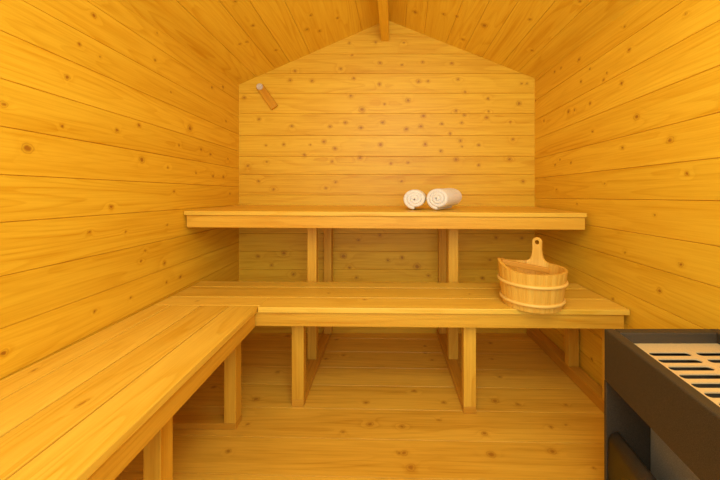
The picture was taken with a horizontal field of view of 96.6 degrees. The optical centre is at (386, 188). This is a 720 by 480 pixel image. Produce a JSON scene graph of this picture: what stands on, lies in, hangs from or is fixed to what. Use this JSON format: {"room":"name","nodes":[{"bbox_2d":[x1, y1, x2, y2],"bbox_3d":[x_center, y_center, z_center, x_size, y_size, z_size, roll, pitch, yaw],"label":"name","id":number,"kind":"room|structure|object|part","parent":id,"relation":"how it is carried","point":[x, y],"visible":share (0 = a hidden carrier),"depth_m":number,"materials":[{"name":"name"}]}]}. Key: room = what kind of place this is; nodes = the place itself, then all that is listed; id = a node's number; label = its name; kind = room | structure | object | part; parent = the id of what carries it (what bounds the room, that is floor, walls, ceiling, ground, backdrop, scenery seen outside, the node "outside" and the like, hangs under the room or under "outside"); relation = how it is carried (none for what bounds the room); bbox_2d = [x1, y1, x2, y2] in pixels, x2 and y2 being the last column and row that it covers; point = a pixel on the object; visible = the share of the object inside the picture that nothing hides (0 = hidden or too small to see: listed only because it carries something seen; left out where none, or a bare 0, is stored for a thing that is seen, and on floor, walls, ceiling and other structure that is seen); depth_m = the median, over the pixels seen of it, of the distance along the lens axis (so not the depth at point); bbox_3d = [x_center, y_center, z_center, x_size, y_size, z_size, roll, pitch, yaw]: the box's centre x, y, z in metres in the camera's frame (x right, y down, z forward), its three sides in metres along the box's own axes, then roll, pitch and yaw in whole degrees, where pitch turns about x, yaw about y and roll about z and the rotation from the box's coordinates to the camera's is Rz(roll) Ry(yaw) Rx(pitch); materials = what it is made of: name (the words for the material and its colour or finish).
{"room":"spa","nodes":[
{"label":"spa","id":0,"kind":"room"},
{"bbox_2d":[0,0,238,380],"bbox_3d":[-1.013,0.143,0.814,0.004,1.725,2.728,0,0,0],"label":"wall","id":1,"kind":"structure","parent":0,"point":[112,129],"depth_m":1.13,"materials":[{"name":"brown wood"}]},
{"bbox_2d":[115,333,603,479],"bbox_3d":[0.000,0.978,0.765,2.120,0.005,2.826,0,0,0],"label":"floor","id":2,"kind":"structure","parent":0,"point":[377,406],"depth_m":1.36,"materials":[{"name":"brown wood"}]},
{"bbox_2d":[0,305,257,479],"bbox_3d":[-0.763,0.736,0.461,0.492,0.478,1.821,0,0,0],"label":"bench","id":3,"kind":"object","parent":2,"relation":"on","point":[87,409],"visible":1,"depth_m":0.83,"materials":[{"name":"brown wood"}]},
{"bbox_3d":[-0.636,0.735,0.891,0.048,0.430,0.050,0,0,0],"label":"leg","id":4,"kind":"part","parent":3,"relation":"part of","materials":[{"name":"brown wood"}]},
{"bbox_3d":[-0.801,0.962,1.322,0.378,0.024,0.052,0,0,0],"label":"rail","id":5,"kind":"part","parent":3,"relation":"part of","materials":[{"name":"brown wood"}]},
{"bbox_3d":[-0.636,0.735,1.321,0.048,0.430,0.050,0,0,0],"label":"leg","id":6,"kind":"part","parent":3,"relation":"part of","materials":[{"name":"brown wood"}]},
{"bbox_2d":[184,205,586,358],"bbox_3d":[-0.013,0.526,1.858,1.979,0.836,0.596,0,0,0],"label":"bench","id":7,"kind":"object","parent":2,"relation":"on","point":[311,217],"visible":0.98,"depth_m":1.58,"materials":[{"name":"brown wood"}]},
{"bbox_3d":[-0.416,0.539,1.795,0.050,0.810,0.046,0,0,0],"label":"leg","id":8,"kind":"part","parent":7,"relation":"part of","materials":[{"name":"brown wood"}]},
{"bbox_3d":[-0.387,0.539,2.108,0.050,0.810,0.046,0,0,0],"label":"leg","id":9,"kind":"part","parent":7,"relation":"part of","materials":[{"name":"brown wood"}]},
{"bbox_3d":[-0.013,0.123,1.858,1.979,0.032,0.596,0,0,0],"label":"seat","id":10,"kind":"part","parent":7,"relation":"part of","materials":[{"name":"brown wood"}]},
{"bbox_2d":[403,189,425,208],"bbox_3d":[0.159,0.056,1.795,0.121,0.107,0.230,0,0,7],"label":"rolled towel","id":11,"kind":"object","parent":7,"relation":"on","point":[414,198],"visible":1,"depth_m":1.69,"materials":[{"name":"white fabric"}]},
{"bbox_3d":[0.363,0.541,2.108,0.047,0.807,0.046,0,0,0],"label":"leg","id":12,"kind":"part","parent":7,"relation":"part of","materials":[{"name":"brown wood"}]},
{"bbox_2d":[427,188,461,209],"bbox_3d":[0.319,0.052,1.766,0.129,0.114,0.257,0,0,32],"label":"rolled towel","id":13,"kind":"object","parent":7,"relation":"on","point":[440,198],"visible":1,"depth_m":1.67,"materials":[{"name":"white fabric"}]},
{"bbox_3d":[0.368,0.541,1.795,0.054,0.806,0.046,0,0,0],"label":"leg","id":14,"kind":"part","parent":7,"relation":"part of","materials":[{"name":"brown wood"}]},
{"bbox_2d":[154,281,629,413],"bbox_3d":[-0.002,0.736,1.735,2.002,0.478,0.840,0,0,0],"label":"bench","id":15,"kind":"object","parent":2,"relation":"on","point":[468,307],"visible":0.82,"depth_m":1.40,"materials":[{"name":"brown wood"}]},
{"bbox_3d":[-0.400,0.732,1.452,0.054,0.424,0.040,0,0,0],"label":"leg","id":16,"kind":"part","parent":15,"relation":"part of","materials":[{"name":"brown wood"}]},
{"bbox_3d":[-0.400,0.959,1.794,0.054,0.030,0.723,0,0,0],"label":"rail","id":17,"kind":"part","parent":15,"relation":"part of","materials":[{"name":"brown wood"}]},
{"bbox_3d":[-0.002,0.508,1.520,2.009,0.023,0.375,0,0,1],"label":"seat","id":18,"kind":"part","parent":15,"relation":"part of","materials":[{"name":"brown wood"}]},
{"bbox_3d":[0.359,0.959,1.770,0.054,0.030,0.769,0,0,0],"label":"rail","id":19,"kind":"part","parent":15,"relation":"part of","materials":[{"name":"brown wood"}]},
{"bbox_3d":[0.359,0.732,1.406,0.054,0.424,0.040,0,0,0],"label":"leg","id":20,"kind":"part","parent":15,"relation":"part of","materials":[{"name":"brown wood"}]},
{"bbox_2d":[497,237,568,313],"bbox_3d":[0.628,0.361,1.392,0.283,0.270,0.283,0,0,0],"label":"bucket","id":21,"kind":"object","parent":15,"relation":"on","point":[526,290],"visible":0.97,"depth_m":1.29,"materials":[{"name":"brown wood"}]},
{"bbox_2d":[502,259,549,273],"bbox_3d":[0.612,0.342,1.417,0.200,0.053,0.016,0,0,12],"label":"ladle","id":22,"kind":"object","parent":21,"relation":"in","point":[506,262],"visible":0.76,"depth_m":1.41,"materials":[{"name":"brown wood"}]},
{"bbox_3d":[0.700,0.298,1.494,0.107,0.143,0.026,0,0,35],"label":"handle","id":23,"kind":"part","parent":21,"relation":"part of","materials":[{"name":"brown wood"}]},
{"bbox_3d":[0.969,0.947,1.758,0.058,0.056,0.795,0,0,0],"label":"rail","id":24,"kind":"part","parent":15,"relation":"part of","materials":[{"name":"brown wood"}]},
{"bbox_3d":[0.967,0.719,1.675,0.054,0.399,0.040,0,0,0],"label":"leg","id":25,"kind":"part","parent":15,"relation":"part of","materials":[{"name":"brown wood"}]},
{"bbox_3d":[0.967,0.719,1.380,0.054,0.399,0.040,0,0,0],"label":"leg","id":26,"kind":"part","parent":15,"relation":"part of","materials":[{"name":"brown wood"}]},
{"bbox_2d":[604,329,719,479],"bbox_3d":[0.785,0.694,0.700,0.338,0.561,0.542,0,0,7],"label":"heater","id":27,"kind":"object","parent":2,"relation":"on","point":[662,386],"visible":1,"depth_m":0.84,"materials":[{"name":"metal"}]},
{"bbox_3d":[0.813,0.770,0.944,0.341,0.410,0.012,0,0,0],"label":"panel","id":28,"kind":"part","parent":27,"relation":"part of","materials":[{"name":"black metal"}]},
{"bbox_3d":[0.633,0.842,0.694,0.030,0.265,0.494,0,0,7],"label":"panel","id":29,"kind":"part","parent":27,"relation":"part of","materials":[{"name":"black metal"}]},
{"bbox_3d":[0.846,0.760,0.699,0.205,0.429,0.504,0,0,7],"label":"casing","id":30,"kind":"part","parent":27,"relation":"part of","materials":[{"name":"black metal"}]},
{"bbox_2d":[650,354,719,404],"bbox_3d":[0.785,0.482,0.700,0.276,0.015,0.473,0,0,7],"label":"grate","id":31,"kind":"object","parent":27,"relation":"on","point":[656,398],"depth_m":0.81,"materials":[{"name":"metal"}]},
{"bbox_2d":[117,0,641,83],"bbox_3d":[-0.001,-0.913,0.814,2.143,0.471,2.728,0,0,0],"label":"ceiling","id":32,"kind":"structure","parent":0,"point":[244,40],"depth_m":1.75,"materials":[{"name":"brown wood"}]},
{"bbox_2d":[377,0,388,40],"bbox_3d":[-0.047,-1.070,0.807,0.054,0.141,2.716,0,0,1],"label":"ridge beam","id":33,"kind":"structure","parent":32,"relation":"attached to","point":[383,7],"depth_m":1.90,"materials":[{"name":"brown wood"}]},
{"bbox_2d":[239,21,534,332],"bbox_3d":[-0.001,-0.076,2.168,2.061,2.162,0.004,0,0,0],"label":"wall","id":34,"kind":"structure","parent":0,"point":[359,119],"depth_m":2.17,"materials":[{"name":"brown wood"}]},
{"bbox_2d":[256,83,277,109],"bbox_3d":[-0.805,-0.620,2.150,0.138,0.172,0.030,0,0,0],"label":"batten","id":35,"kind":"object","parent":34,"relation":"attached to","point":[265,94],"visible":1,"depth_m":2.14,"materials":[{"name":"brown wood"}]},
{"bbox_2d":[534,0,719,386],"bbox_3d":[1.014,0.121,0.814,0.004,1.767,2.728,0,0,-1],"label":"wall","id":36,"kind":"structure","parent":0,"point":[627,135],"depth_m":1.26,"materials":[{"name":"brown wood"}]}
]}

